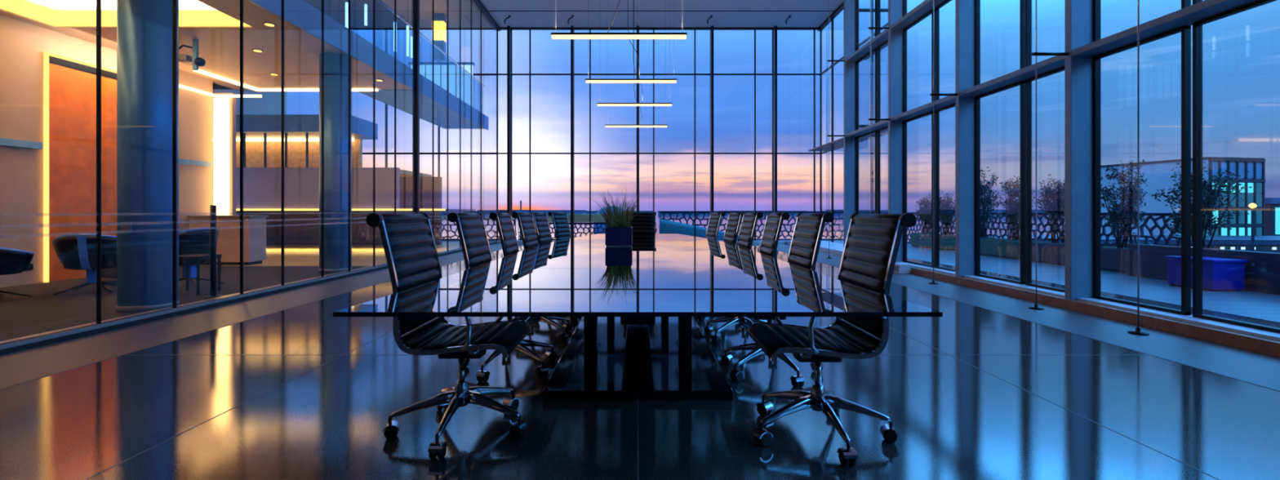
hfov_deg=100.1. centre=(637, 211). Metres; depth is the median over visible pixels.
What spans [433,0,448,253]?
window
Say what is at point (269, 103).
wall
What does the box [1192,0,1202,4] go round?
window
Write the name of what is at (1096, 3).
window frame
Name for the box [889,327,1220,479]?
joint
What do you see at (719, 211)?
block
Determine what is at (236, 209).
light
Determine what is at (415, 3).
post
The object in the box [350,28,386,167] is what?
window frame
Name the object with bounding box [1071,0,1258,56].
beam
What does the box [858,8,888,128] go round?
window
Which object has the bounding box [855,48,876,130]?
window
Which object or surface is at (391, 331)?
joint
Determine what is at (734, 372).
caster
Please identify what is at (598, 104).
diffuser
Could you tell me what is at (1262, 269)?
wall
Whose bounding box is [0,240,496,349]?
baseboard
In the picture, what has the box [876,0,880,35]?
window
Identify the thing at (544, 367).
caster
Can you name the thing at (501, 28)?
ceiling edge
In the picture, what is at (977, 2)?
window
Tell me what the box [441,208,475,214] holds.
block
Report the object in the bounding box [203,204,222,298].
slim post
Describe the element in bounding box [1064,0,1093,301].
column
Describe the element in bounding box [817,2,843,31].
ceiling edge
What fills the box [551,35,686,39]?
diffuser
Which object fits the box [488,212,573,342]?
chair
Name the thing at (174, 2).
window
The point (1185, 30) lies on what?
window
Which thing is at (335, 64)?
round column
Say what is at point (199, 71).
strip light
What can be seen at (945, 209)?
shrub
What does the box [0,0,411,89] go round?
ceiling
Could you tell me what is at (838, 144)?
ledge
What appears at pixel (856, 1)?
window
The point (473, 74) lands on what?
window
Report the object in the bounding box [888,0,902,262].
column
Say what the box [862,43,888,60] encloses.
ledge
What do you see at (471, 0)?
window
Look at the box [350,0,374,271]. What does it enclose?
window
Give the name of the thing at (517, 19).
ceiling
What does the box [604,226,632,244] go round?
pot
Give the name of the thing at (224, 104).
light
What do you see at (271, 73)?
recessed light
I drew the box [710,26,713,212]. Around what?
post
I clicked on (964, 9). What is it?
column
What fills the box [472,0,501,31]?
ceiling edge
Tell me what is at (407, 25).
pendant
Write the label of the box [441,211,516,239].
parapet
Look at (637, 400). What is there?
joint
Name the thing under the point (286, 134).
post
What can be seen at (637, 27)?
post
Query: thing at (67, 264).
cushion
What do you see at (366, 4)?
pendant
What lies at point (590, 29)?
window
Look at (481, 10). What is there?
window
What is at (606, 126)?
diffuser
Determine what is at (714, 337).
caster
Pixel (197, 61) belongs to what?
spotlight
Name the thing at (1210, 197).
shrub
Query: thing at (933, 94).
stay
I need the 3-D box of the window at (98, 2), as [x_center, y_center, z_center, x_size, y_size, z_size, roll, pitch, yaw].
[-4.800,-2.623,4.385,0.030,7.255,0.770,0,0,0]
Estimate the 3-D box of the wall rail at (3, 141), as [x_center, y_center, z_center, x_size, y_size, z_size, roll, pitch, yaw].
[-9.025,-0.990,2.300,0.050,0.100,11.600,0,0,0]
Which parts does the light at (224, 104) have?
light arm, light panel, casing, light arm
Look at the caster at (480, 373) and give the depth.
3.38 m
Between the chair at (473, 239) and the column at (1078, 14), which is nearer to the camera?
the chair at (473, 239)
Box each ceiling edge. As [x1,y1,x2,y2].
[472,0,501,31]
[500,27,817,30]
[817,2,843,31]
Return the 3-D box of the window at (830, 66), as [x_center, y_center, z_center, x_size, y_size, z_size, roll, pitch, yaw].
[6.250,-2.615,17.750,0.060,7.270,1.100,0,0,0]
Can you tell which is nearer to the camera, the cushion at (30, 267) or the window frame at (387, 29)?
the cushion at (30, 267)
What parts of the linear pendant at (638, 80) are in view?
power cord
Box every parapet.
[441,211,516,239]
[517,222,656,239]
[659,211,881,239]
[883,212,1181,247]
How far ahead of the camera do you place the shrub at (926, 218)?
16.60 m
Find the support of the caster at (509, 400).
attached to the chair at (408, 242)
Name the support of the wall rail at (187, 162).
attached to the wall at (23, 45)
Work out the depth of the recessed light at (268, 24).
7.97 m
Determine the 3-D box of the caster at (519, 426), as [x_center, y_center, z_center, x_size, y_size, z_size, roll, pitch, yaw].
[-0.573,1.027,2.562,0.073,0.032,0.060,0,0,18]
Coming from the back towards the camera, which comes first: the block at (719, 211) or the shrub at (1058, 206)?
the block at (719, 211)
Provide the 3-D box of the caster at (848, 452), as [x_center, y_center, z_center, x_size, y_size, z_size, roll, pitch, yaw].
[0.894,1.027,2.283,0.060,0.032,0.073,0,0,-3]
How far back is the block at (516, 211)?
1300.01 m
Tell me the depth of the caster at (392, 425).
2.54 m
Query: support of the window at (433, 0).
on the baseboard at (157, 313)
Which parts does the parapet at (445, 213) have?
foot rail, rail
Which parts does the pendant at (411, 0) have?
cord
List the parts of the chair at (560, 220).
rail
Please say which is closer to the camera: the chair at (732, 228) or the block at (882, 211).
the chair at (732, 228)
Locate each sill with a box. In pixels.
[496,240,786,243]
[786,240,843,255]
[895,262,1279,342]
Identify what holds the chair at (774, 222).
on the floor at (953, 419)
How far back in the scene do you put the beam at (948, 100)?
8.99 m
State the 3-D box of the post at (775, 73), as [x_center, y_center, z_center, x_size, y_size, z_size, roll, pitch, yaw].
[4.610,-2.560,18.075,0.090,7.280,0.390,0,0,0]
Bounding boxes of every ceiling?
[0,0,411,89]
[212,114,377,139]
[303,0,494,28]
[358,90,484,128]
[480,0,843,27]
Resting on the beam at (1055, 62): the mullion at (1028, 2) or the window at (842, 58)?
the mullion at (1028, 2)
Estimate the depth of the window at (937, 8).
8.99 m
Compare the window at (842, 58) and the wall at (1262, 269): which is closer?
the wall at (1262, 269)
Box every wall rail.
[0,137,42,149]
[178,158,211,166]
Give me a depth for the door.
8.54 m
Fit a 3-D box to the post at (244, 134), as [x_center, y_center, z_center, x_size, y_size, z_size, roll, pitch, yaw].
[-11.660,-1.780,15.875,0.050,1.080,0.050,0,0,0]
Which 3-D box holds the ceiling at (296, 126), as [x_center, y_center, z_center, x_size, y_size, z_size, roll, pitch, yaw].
[-11.600,-2.570,16.450,6.400,0.500,1.700,0,0,0]
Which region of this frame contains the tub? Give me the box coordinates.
[980,238,1019,257]
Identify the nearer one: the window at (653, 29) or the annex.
the window at (653, 29)
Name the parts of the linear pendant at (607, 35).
power cord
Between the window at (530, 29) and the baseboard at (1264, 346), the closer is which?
the baseboard at (1264, 346)
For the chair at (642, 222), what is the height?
1.072 m
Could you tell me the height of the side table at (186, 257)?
0.500 m
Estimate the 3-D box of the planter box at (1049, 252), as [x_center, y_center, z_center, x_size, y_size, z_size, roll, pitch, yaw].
[8.980,0.894,11.500,0.500,0.432,1.300,0,0,0]
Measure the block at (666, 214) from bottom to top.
10.000 m
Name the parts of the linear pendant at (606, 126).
power cord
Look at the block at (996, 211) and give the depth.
1249.90 m
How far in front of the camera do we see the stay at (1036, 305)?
5.92 m
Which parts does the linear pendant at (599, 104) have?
power cord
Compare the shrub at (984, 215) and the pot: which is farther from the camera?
the shrub at (984, 215)
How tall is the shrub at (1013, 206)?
1.549 m
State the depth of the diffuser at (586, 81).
6.74 m
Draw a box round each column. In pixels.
[115,0,179,312]
[318,52,351,272]
[843,0,855,248]
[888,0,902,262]
[955,0,975,277]
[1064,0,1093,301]
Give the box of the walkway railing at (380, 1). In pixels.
[377,0,484,86]
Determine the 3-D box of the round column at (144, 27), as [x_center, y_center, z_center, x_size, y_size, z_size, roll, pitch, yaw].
[-5.450,-0.855,5.963,0.524,3.870,0.537,0,0,0]
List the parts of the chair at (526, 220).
rail, backrest, rail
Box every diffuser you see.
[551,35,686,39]
[585,80,676,83]
[597,103,671,106]
[605,125,666,127]
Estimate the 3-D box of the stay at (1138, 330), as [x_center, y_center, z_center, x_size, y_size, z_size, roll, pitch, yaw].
[4.410,-2.586,4.720,0.140,7.328,0.140,0,0,0]
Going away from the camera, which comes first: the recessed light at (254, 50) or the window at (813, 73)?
the recessed light at (254, 50)
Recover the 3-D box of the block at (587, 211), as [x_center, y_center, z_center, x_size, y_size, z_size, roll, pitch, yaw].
[-60.000,3.830,1370.000,202.000,10.500,42.000,0,0,0]
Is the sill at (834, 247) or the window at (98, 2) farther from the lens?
the sill at (834, 247)
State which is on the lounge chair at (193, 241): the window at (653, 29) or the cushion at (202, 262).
the cushion at (202, 262)
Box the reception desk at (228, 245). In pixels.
[186,215,268,265]
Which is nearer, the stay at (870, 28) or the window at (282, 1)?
the window at (282, 1)
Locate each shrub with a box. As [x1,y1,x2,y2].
[913,196,943,233]
[926,187,955,234]
[980,166,1003,237]
[995,175,1035,239]
[1035,174,1064,243]
[1101,159,1153,248]
[1143,161,1254,248]
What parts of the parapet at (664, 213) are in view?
rail, foot rail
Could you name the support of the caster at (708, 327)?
attached to the chair at (774, 222)
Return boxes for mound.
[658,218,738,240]
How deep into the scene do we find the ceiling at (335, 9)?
16.91 m
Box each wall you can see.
[0,13,212,287]
[212,89,286,114]
[212,138,362,167]
[212,167,399,208]
[235,177,441,244]
[1127,244,1279,295]
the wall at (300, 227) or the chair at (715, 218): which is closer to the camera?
the chair at (715, 218)
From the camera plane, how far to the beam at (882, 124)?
11.24 m
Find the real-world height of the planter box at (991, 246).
0.432 m
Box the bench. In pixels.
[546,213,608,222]
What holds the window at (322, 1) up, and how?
on the baseboard at (157, 313)
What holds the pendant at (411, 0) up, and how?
hanging from the ceiling at (335, 9)
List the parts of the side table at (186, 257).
leg, leg, leg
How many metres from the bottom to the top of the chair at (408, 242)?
1.072 m
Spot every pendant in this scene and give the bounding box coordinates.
[345,2,347,27]
[364,0,367,25]
[393,22,396,51]
[406,0,408,56]
[410,0,412,57]
[551,0,687,39]
[585,0,676,83]
[596,0,671,106]
[604,0,667,127]
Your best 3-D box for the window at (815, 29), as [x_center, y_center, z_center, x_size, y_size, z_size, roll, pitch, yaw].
[6.140,-2.615,18.300,0.220,7.270,0.060,0,0,0]
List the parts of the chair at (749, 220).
rail, backrest, rail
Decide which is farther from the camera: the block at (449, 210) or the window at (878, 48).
the block at (449, 210)
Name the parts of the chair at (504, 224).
rail, backrest, rail, leg, leg, leg, leg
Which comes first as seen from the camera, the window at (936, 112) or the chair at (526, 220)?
the chair at (526, 220)
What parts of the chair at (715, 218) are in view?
rail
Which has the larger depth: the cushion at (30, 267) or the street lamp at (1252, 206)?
the street lamp at (1252, 206)
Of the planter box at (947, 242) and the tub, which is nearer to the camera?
the tub
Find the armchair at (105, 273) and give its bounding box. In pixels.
[101,229,181,278]
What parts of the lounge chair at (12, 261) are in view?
leg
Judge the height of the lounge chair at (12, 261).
0.727 m
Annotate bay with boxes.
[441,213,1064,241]
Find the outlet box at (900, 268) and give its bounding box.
[893,262,911,273]
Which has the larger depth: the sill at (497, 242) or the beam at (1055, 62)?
the sill at (497, 242)
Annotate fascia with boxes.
[235,0,488,129]
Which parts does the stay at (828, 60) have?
bracket arm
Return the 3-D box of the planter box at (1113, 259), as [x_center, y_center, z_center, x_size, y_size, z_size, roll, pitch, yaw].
[8.980,0.894,9.200,0.500,0.432,2.400,0,0,0]
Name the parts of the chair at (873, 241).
armrest, leg, leg, rail, seat, leg, leg, rail, armrest, leg, backrest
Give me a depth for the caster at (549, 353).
3.87 m
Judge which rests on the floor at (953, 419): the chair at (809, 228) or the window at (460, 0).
the chair at (809, 228)
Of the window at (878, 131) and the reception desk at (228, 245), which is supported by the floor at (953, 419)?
the reception desk at (228, 245)
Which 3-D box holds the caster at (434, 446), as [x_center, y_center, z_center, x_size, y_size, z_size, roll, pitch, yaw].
[-0.875,1.027,2.343,0.060,0.032,0.073,0,0,0]
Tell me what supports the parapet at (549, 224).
on the floor at (953, 419)
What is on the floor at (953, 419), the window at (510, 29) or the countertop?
the window at (510, 29)
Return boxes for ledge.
[808,128,888,151]
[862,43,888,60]
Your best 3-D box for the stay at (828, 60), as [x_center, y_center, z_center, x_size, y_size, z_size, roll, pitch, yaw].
[4.550,-2.586,12.350,0.420,7.328,0.140,0,0,0]
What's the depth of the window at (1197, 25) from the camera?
4.80 m
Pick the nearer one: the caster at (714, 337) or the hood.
the hood
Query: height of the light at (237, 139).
0.085 m
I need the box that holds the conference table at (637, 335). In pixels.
[333,233,942,399]
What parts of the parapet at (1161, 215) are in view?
rail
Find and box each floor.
[0,240,1279,479]
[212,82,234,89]
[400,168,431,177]
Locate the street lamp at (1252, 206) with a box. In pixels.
[1248,203,1257,251]
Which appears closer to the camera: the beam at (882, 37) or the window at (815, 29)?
the beam at (882, 37)
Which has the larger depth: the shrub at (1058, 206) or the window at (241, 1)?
the shrub at (1058, 206)
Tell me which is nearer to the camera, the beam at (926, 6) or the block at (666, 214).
the beam at (926, 6)
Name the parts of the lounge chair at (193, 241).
leg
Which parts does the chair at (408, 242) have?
backrest, leg, rail, leg, leg, seat, lever, armrest, rail, leg, leg, armrest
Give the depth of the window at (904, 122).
10.04 m
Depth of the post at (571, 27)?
17.88 m
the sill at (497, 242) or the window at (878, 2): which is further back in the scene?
the sill at (497, 242)
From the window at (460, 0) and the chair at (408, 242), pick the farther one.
the window at (460, 0)
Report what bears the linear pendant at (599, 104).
hanging from the ceiling at (517, 19)
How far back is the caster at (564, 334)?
4.44 m
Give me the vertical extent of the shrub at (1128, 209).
1.654 m
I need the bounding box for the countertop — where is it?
[186,215,268,217]
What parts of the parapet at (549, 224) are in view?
rail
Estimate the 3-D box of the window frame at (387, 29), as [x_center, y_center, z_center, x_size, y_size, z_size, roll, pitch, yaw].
[-7.700,-2.615,18.320,1.800,7.270,0.060,0,0,0]
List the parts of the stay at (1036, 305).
floor plate, bracket arm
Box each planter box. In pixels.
[911,232,955,250]
[980,236,1037,259]
[1031,241,1064,265]
[1101,246,1127,273]
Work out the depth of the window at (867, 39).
14.73 m
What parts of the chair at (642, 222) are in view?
rail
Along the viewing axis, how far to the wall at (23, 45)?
8.04 m
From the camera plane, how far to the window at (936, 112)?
8.99 m
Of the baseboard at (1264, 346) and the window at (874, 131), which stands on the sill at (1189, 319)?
the window at (874, 131)
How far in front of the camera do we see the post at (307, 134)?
15.85 m
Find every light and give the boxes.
[0,0,249,26]
[178,84,262,215]
[192,69,377,91]
[212,137,354,141]
[235,208,445,210]
[251,48,263,52]
[262,22,275,26]
[269,72,279,75]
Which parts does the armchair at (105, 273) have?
seat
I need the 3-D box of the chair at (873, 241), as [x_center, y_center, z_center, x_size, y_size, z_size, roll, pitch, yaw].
[0.878,0.544,2.578,0.708,1.072,0.682,0,0,0]
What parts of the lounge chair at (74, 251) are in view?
leg, leg, leg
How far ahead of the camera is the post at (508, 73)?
17.88 m
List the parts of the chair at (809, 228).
leg, leg, rail, leg, rail, backrest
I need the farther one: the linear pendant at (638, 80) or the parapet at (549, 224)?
the parapet at (549, 224)
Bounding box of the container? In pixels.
[1164,255,1248,291]
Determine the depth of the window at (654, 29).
18.27 m
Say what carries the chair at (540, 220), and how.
on the floor at (953, 419)
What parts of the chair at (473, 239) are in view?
rail, backrest, rail, leg, leg, leg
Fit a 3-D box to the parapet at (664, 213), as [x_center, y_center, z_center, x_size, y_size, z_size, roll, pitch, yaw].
[5.132,0.547,20.615,8.564,1.125,0.070,0,0,0]
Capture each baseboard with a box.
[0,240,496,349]
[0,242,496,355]
[911,266,1279,357]
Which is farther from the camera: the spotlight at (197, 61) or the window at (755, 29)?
the window at (755, 29)
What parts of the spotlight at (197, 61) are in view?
stem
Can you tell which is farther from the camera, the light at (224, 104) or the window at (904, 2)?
the light at (224, 104)
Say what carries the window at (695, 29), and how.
on the floor at (953, 419)
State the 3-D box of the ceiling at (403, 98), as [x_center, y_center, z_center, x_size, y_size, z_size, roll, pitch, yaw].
[-5.875,-3.010,15.330,1.450,0.380,5.940,0,0,0]
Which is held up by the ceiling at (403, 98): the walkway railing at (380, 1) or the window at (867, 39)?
the walkway railing at (380, 1)
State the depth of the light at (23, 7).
8.13 m
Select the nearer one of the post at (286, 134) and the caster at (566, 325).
the caster at (566, 325)
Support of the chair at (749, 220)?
on the floor at (953, 419)
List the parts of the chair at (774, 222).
leg, leg, leg, leg, rail, backrest, rail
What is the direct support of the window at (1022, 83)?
on the sill at (1189, 319)
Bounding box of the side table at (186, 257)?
[178,253,221,295]
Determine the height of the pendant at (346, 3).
2.330 m
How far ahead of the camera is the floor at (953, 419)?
3.09 m
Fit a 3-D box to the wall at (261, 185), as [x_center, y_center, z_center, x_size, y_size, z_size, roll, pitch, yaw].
[-10.900,-0.650,15.675,7.800,1.260,0.150,0,0,0]
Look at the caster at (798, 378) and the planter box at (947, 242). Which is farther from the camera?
the planter box at (947, 242)
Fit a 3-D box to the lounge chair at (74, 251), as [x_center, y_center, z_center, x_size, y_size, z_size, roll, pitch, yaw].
[-7.337,0.685,7.223,0.828,0.787,0.645,0,0,-25]
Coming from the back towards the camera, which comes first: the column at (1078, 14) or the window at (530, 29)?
the window at (530, 29)
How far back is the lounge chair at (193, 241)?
7.61 m
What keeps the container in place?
on the floor at (953, 419)
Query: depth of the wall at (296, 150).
17.20 m
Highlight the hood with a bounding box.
[809,362,823,367]
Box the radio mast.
[520,200,521,237]
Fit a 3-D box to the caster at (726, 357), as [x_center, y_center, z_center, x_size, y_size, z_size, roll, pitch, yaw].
[0.628,1.027,3.786,0.073,0.032,0.060,0,0,36]
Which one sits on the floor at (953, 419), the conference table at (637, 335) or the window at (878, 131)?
the conference table at (637, 335)
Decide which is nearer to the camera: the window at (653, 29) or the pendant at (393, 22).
the pendant at (393, 22)
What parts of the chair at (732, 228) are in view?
rail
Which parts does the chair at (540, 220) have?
rail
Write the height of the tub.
0.380 m
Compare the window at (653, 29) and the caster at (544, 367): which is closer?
the caster at (544, 367)
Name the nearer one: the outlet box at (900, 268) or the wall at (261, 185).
the outlet box at (900, 268)
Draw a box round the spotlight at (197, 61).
[178,39,205,70]
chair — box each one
[0,246,33,297]
[52,233,116,295]
[178,227,224,288]
[366,213,531,458]
[447,212,557,382]
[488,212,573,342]
[511,212,577,323]
[531,212,552,244]
[547,212,571,240]
[624,212,656,233]
[697,212,763,320]
[703,212,790,345]
[706,212,725,240]
[720,212,834,387]
[723,212,744,244]
[746,213,916,466]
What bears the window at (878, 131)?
on the sill at (1189, 319)
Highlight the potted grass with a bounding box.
[591,187,639,246]
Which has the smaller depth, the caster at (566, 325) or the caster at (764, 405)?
the caster at (764, 405)
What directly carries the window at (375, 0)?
on the baseboard at (157, 313)
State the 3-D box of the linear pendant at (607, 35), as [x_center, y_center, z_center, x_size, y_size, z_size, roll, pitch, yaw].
[-0.160,-3.862,4.570,1.156,4.776,0.040,0,0,0]
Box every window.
[0,0,100,344]
[100,0,176,324]
[176,0,243,307]
[243,0,284,293]
[284,0,324,285]
[324,0,350,276]
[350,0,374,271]
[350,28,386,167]
[374,0,395,266]
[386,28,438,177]
[432,0,433,234]
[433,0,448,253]
[438,28,497,241]
[448,0,461,251]
[471,0,471,213]
[480,9,481,213]
[497,29,511,240]
[511,29,529,217]
[529,29,570,212]
[573,29,590,235]
[590,29,636,235]
[639,29,653,212]
[653,29,694,236]
[694,29,711,236]
[713,29,755,240]
[755,29,773,240]
[773,29,814,213]
[814,29,821,213]
[819,19,831,241]
[831,19,843,242]
[855,0,876,51]
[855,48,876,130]
[855,130,876,213]
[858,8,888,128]
[858,35,870,142]
[871,0,888,213]
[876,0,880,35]
[876,40,888,122]
[876,126,888,213]
[902,0,906,16]
[902,8,934,112]
[902,111,934,267]
[934,0,951,100]
[934,103,955,271]
[974,0,1025,85]
[974,80,1025,284]
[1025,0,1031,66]
[1025,66,1064,292]
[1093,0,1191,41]
[1093,25,1191,315]
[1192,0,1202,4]
[1192,0,1279,333]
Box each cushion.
[24,262,33,271]
[63,260,114,268]
[178,259,209,264]
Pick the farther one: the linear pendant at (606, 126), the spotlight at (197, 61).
the linear pendant at (606, 126)
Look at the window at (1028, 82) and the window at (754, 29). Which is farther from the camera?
the window at (754, 29)
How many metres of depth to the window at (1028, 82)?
6.88 m
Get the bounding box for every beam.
[845,29,888,62]
[845,120,888,137]
[890,0,945,29]
[890,95,955,120]
[959,55,1064,96]
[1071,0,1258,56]
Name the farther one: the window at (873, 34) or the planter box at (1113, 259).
the window at (873, 34)
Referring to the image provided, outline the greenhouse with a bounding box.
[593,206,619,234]
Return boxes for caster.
[382,420,400,431]
[427,441,447,452]
[475,370,490,377]
[502,395,519,405]
[507,420,528,431]
[534,364,549,371]
[544,350,557,356]
[557,332,568,337]
[562,323,573,328]
[703,325,713,330]
[710,335,722,340]
[720,353,733,360]
[728,368,743,376]
[752,426,773,438]
[755,400,773,410]
[790,374,804,382]
[836,447,857,458]
[879,423,898,435]
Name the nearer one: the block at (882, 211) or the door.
the door
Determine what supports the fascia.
attached to the ceiling at (403, 98)
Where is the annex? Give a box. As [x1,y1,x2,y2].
[1265,197,1279,235]
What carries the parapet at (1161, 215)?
on the floor at (953, 419)
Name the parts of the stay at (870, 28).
bracket arm, bracket arm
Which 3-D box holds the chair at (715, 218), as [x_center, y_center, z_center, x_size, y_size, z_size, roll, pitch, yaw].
[0.904,0.544,7.855,0.684,1.072,0.715,0,0,-8]
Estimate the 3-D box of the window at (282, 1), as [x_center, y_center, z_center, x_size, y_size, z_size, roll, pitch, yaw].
[-4.800,-2.623,6.865,0.030,7.255,0.750,0,0,0]
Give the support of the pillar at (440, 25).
attached to the ceiling at (335, 9)
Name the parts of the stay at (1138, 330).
floor plate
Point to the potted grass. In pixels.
(619, 230)
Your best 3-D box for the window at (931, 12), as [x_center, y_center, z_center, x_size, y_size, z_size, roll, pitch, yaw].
[5.030,-2.605,9.598,0.060,1.650,1.015,0,0,0]
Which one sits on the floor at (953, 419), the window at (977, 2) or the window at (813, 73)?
the window at (813, 73)
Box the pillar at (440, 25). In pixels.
[431,13,446,61]
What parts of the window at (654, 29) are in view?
pane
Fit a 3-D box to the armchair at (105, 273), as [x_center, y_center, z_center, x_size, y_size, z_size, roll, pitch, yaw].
[-7.743,0.660,8.269,0.960,0.840,0.840,0,0,20]
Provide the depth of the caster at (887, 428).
2.50 m
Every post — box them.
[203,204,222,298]
[243,133,245,167]
[263,133,266,167]
[284,133,287,167]
[306,133,308,167]
[412,0,419,213]
[506,26,511,212]
[570,26,573,238]
[636,26,639,212]
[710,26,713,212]
[773,26,777,213]
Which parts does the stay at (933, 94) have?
floor plate, bracket arm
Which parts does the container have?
lid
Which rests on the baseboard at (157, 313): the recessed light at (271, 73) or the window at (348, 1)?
the window at (348, 1)
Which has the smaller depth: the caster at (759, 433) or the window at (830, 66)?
the caster at (759, 433)
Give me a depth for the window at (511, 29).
18.27 m
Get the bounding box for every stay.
[826,0,844,258]
[867,0,889,213]
[928,0,957,284]
[1028,0,1069,310]
[1127,0,1149,335]
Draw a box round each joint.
[84,330,392,479]
[636,400,638,479]
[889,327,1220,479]
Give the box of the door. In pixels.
[43,52,116,282]
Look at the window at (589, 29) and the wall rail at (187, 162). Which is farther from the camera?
the window at (589, 29)
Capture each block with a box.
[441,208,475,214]
[476,209,519,215]
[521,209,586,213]
[586,210,653,213]
[657,211,710,215]
[719,210,806,214]
[825,209,888,215]
[950,209,1053,215]
[1101,156,1265,235]
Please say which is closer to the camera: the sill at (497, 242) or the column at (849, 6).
the column at (849, 6)

